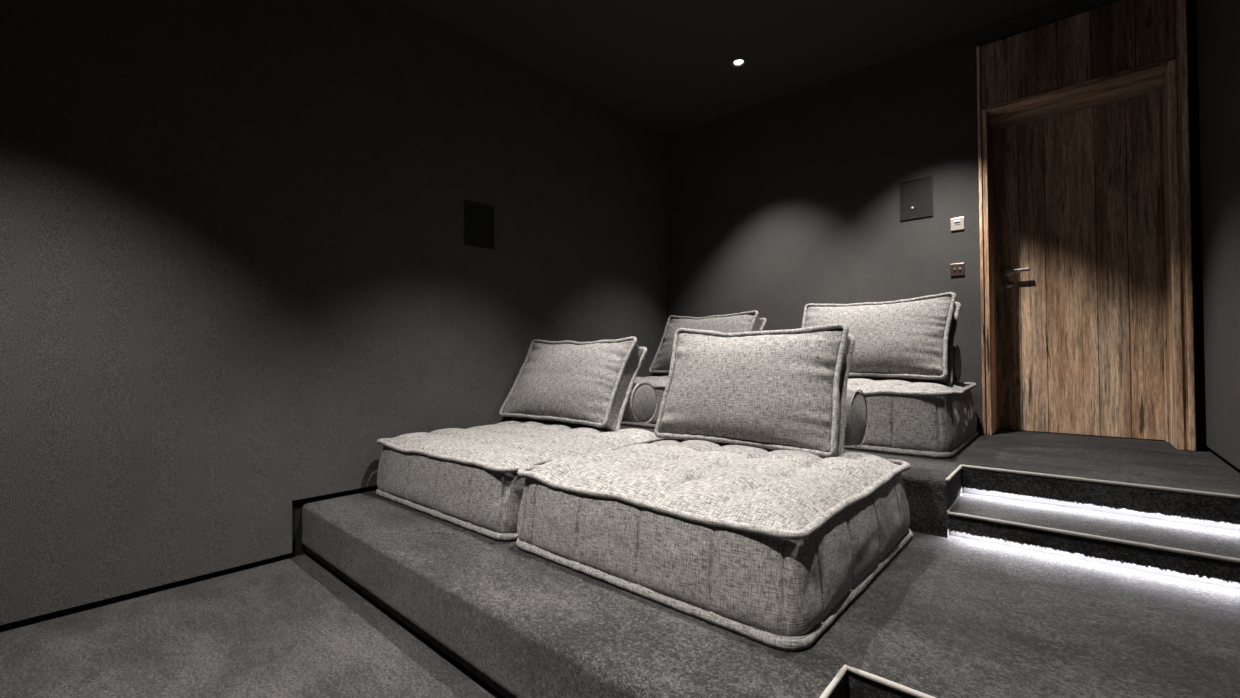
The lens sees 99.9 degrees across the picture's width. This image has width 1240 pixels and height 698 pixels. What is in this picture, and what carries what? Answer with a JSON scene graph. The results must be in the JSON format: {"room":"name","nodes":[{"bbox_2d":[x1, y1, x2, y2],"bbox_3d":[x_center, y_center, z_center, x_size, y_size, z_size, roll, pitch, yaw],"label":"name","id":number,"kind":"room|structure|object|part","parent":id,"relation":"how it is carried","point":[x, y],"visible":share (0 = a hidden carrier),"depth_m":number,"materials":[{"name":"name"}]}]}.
{"room":"home theater","nodes":[
{"label":"home theater","id":0,"kind":"room"},
{"bbox_2d":[0,553,504,697],"bbox_3d":[-0.275,1.125,1.622,4.224,0.120,7.700,-1,-1,41],"label":"floor","id":1,"kind":"structure","parent":0,"point":[293,627],"depth_m":1.87,"materials":[{"name":"grey carpet"}]},
{"bbox_2d":[302,490,1239,697],"bbox_3d":[0.218,0.934,2.154,3.674,0.271,1.694,-1,-1,41],"label":"platform","id":2,"kind":"object","parent":1,"relation":"on","point":[952,616],"visible":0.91,"depth_m":1.52,"materials":[{"name":"grey carpet"}]},
{"bbox_2d":[376,421,665,540],"bbox_3d":[-0.544,0.640,3.006,1.258,0.359,1.223,-1,-1,41],"label":"module","id":3,"kind":"object","parent":2,"relation":"on","point":[468,478],"visible":0.77,"depth_m":2.55,"materials":[{"name":"fabric"}]},
{"bbox_2d":[499,336,646,431],"bbox_3d":[-0.330,0.224,3.446,0.975,0.602,0.437,-1,-1,39],"label":"cushion","id":4,"kind":"object","parent":3,"relation":"on","point":[568,382],"visible":0.98,"depth_m":3.26,"materials":[{"name":"fabric"}]},
{"bbox_2d":[622,381,657,423],"bbox_3d":[-0.204,0.342,3.582,0.974,0.268,0.268,-1,-1,41],"label":"bolster cushion","id":5,"kind":"object","parent":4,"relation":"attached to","point":[641,405],"visible":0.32,"depth_m":3.25,"materials":[{"name":"fabric"}]},
{"bbox_2d":[516,438,912,650],"bbox_3d":[0.405,0.617,2.181,1.226,0.368,1.230,-1,-1,42],"label":"module","id":6,"kind":"object","parent":2,"relation":"on","point":[769,547],"visible":0.95,"depth_m":1.68,"materials":[{"name":"fabric"}]},
{"bbox_2d":[654,323,855,457],"bbox_3d":[0.627,0.191,2.536,0.903,0.623,0.356,-1,-1,38],"label":"cushion","id":7,"kind":"object","parent":6,"relation":"on","point":[769,389],"visible":0.95,"depth_m":2.38,"materials":[{"name":"fabric"}]},
{"bbox_2d":[844,389,867,447],"bbox_3d":[0.732,0.323,2.695,0.974,0.268,0.268,-1,-1,41],"label":"bolster cushion","id":8,"kind":"object","parent":6,"relation":"on","point":[856,409],"visible":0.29,"depth_m":2.35,"materials":[{"name":"fabric"}]},
{"bbox_2d":[819,665,935,697],"bbox_3d":[0.786,0.777,0.825,0.966,0.015,0.407,-1,-1,41],"label":"trim","id":9,"kind":"structure","parent":2,"relation":"attached to","point":[830,688],"depth_m":1.22,"materials":[{"name":"grey metal"}]},
{"bbox_2d":[947,493,1239,589],"bbox_3d":[1.953,0.735,2.105,0.986,0.106,0.650,-1,-1,41],"label":"step","id":10,"kind":"structure","parent":2,"relation":"on","point":[1215,541],"depth_m":1.95,"materials":[{"name":"grey carpet"}]},
{"bbox_2d":[947,493,962,511],"bbox_3d":[1.493,0.682,2.322,0.008,0.008,0.363,-1,-1,41],"label":"trim","id":11,"kind":"structure","parent":10,"relation":"on","point":[961,494],"depth_m":2.30,"materials":[{"name":"grey metal"}]},
{"bbox_2d":[947,511,1239,562],"bbox_3d":[1.723,0.679,1.877,0.931,0.016,0.016,-1,-1,41],"label":"trim","id":12,"kind":"structure","parent":10,"relation":"attached to","point":[1151,546],"depth_m":1.87,"materials":[{"name":"grey metal"}]},
{"bbox_2d":[620,425,1239,537],"bbox_3d":[1.403,0.826,3.518,3.674,0.510,2.041,-1,-1,41],"label":"platform","id":13,"kind":"object","parent":1,"relation":"on","point":[929,496],"visible":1,"depth_m":2.32,"materials":[{"name":"grey carpet"}]},
{"bbox_2d":[621,376,667,427],"bbox_3d":[0.591,0.403,4.235,1.263,0.370,1.094,-1,-1,41],"label":"module","id":14,"kind":"object","parent":13,"relation":"on","point":[659,382],"visible":0.2,"depth_m":3.87,"materials":[{"name":"fabric"}]},
{"bbox_3d":[0.591,0.391,4.236,1.261,0.346,1.092,-1,-1,41],"label":"seat","id":15,"kind":"part","parent":14,"relation":"part of","materials":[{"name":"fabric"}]},
{"bbox_2d":[649,310,766,375],"bbox_3d":[0.714,-0.017,4.418,0.388,0.604,1.007,0,-1,-39],"label":"cushion","id":16,"kind":"object","parent":14,"relation":"on","point":[748,321],"visible":0.35,"depth_m":4.43,"materials":[{"name":"fabric"}]},
{"bbox_2d":[844,378,977,458],"bbox_3d":[1.545,0.380,3.405,1.211,0.379,1.092,-1,-1,41],"label":"module","id":17,"kind":"object","parent":13,"relation":"on","point":[921,419],"visible":0.44,"depth_m":2.77,"materials":[{"name":"fabric"}]},
{"bbox_2d":[801,292,960,385],"bbox_3d":[1.703,-0.055,3.551,0.374,0.593,0.994,0,-1,-44],"label":"cushion","id":18,"kind":"object","parent":17,"relation":"on","point":[912,340],"visible":0.8,"depth_m":3.31,"materials":[{"name":"fabric"}]},
{"bbox_2d":[952,345,960,381],"bbox_3d":[1.821,0.100,3.697,0.994,0.242,0.243,-1,-1,41],"label":"bolster cushion","id":19,"kind":"object","parent":17,"relation":"on","point":[956,368],"visible":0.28,"depth_m":3.34,"materials":[{"name":"fabric"}]},
{"bbox_2d":[945,464,1239,498],"bbox_3d":[1.845,0.546,2.027,0.940,0.016,0.377,-1,-1,41],"label":"trim","id":20,"kind":"structure","parent":13,"relation":"attached to","point":[955,471],"depth_m":2.15,"materials":[{"name":"grey metal"}]},
{"bbox_2d":[0,0,666,624],"bbox_3d":[-1.807,-0.538,2.648,0.022,3.194,6.817,-1,-1,42],"label":"wall","id":21,"kind":"structure","parent":0,"point":[236,264],"depth_m":2.61,"materials":[{"name":"paint"}]},
{"bbox_2d":[0,485,377,630],"bbox_3d":[-1.818,0.760,2.647,0.030,0.760,6.817,-1,-1,42],"label":"baseboard","id":22,"kind":"structure","parent":21,"relation":"attached to","point":[297,505],"depth_m":2.52,"materials":[{"name":"black"}]},
{"bbox_2d":[464,200,494,249],"bbox_3d":[-0.958,-0.843,3.565,0.008,0.300,0.232,-1,-1,42],"label":"wall speaker","id":23,"kind":"object","parent":21,"relation":"attached to","point":[479,219],"visible":1,"depth_m":3.56,"materials":[{"name":"black plastic"}]},
{"bbox_2d":[396,0,1057,136],"bbox_3d":[-0.341,-2.190,1.618,4.024,0.100,7.365,-1,-1,41],"label":"ceiling","id":24,"kind":"structure","parent":0,"point":[664,66],"depth_m":3.57,"materials":[{"name":"grey paint"}]},
{"bbox_2d":[730,57,746,66],"bbox_3d":[0.874,-2.111,3.846,0.120,0.010,0.120,-1,-1,41],"label":"recessed light","id":25,"kind":"object","parent":24,"relation":"in","point":[740,61],"visible":1,"depth_m":3.84,"materials":[{"name":"grey"}]},
{"bbox_2d":[666,0,1208,448],"bbox_3d":[1.933,-0.771,4.177,3.694,2.735,0.500,-1,-1,41],"label":"wall","id":26,"kind":"structure","parent":0,"point":[777,207],"depth_m":3.99,"materials":[{"name":"paint"}]},
{"bbox_2d":[900,176,932,220],"bbox_3d":[2.099,-1.067,3.697,0.207,0.278,0.011,-1,-1,41],"label":"wall speaker","id":27,"kind":"object","parent":26,"relation":"attached to","point":[916,195],"visible":1,"depth_m":3.69,"materials":[{"name":"black plastic"}]},
{"bbox_2d":[950,263,964,275],"bbox_3d":[2.282,-0.538,3.528,0.080,0.082,0.018,-1,-1,41],"label":"light switch","id":28,"kind":"object","parent":26,"relation":"attached to","point":[957,269],"visible":1,"depth_m":3.53,"materials":[{"name":"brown metal"}]},
{"bbox_2d":[951,217,963,230],"bbox_3d":[2.285,-0.847,3.532,0.078,0.084,0.012,-1,-1,41],"label":"thermostat","id":29,"kind":"object","parent":26,"relation":"attached to","point":[956,223],"visible":1,"depth_m":3.53,"materials":[{"name":"beige plastic"}]},
{"bbox_2d":[977,0,1195,450],"bbox_3d":[2.865,-0.725,3.285,0.945,2.566,0.432,-1,-1,41],"label":"door","id":30,"kind":"structure","parent":26,"relation":"in","point":[1086,283],"depth_m":3.30,"materials":[{"name":"brown wood"}]},
{"bbox_3d":[2.392,-0.720,3.448,0.018,2.566,0.057,-1,-1,41],"label":"casing","id":31,"kind":"part","parent":30,"relation":"part of","materials":[{"name":"brown wood"}]},
{"bbox_3d":[2.709,-0.534,3.553,0.130,0.022,0.014,-1,-1,41],"label":"lever","id":32,"kind":"part","parent":30,"relation":"part of","materials":[{"name":"silver metal"}]},
{"bbox_3d":[2.733,-1.804,3.175,0.886,0.412,0.044,-1,-1,41],"label":"header panel","id":33,"kind":"part","parent":30,"relation":"part of","materials":[{"name":"brown wood"}]},
{"bbox_3d":[3.101,-0.733,2.886,0.016,2.566,0.093,-1,-1,41],"label":"casing","id":34,"kind":"part","parent":30,"relation":"part of","materials":[{"name":"brown wood"}]},
{"bbox_3d":[3.109,-0.733,2.864,0.024,2.566,0.117,-1,-1,41],"label":"casing","id":35,"kind":"part","parent":30,"relation":"part of","materials":[{"name":"brown wood"}]},
{"bbox_2d":[1196,0,1239,469],"bbox_3d":[0.905,-0.591,0.254,0.022,3.194,6.765,-1,-1,41],"label":"wall","id":36,"kind":"structure","parent":0,"point":[1218,21],"depth_m":2.43,"materials":[{"name":"paint"}]},
{"bbox_2d":[1209,448,1239,471],"bbox_3d":[1.066,0.708,0.369,0.030,0.760,7.165,-1,-1,41],"label":"baseboard","id":37,"kind":"structure","parent":36,"relation":"attached to","point":[1209,448],"depth_m":2.54,"materials":[{"name":"black"}]}
]}

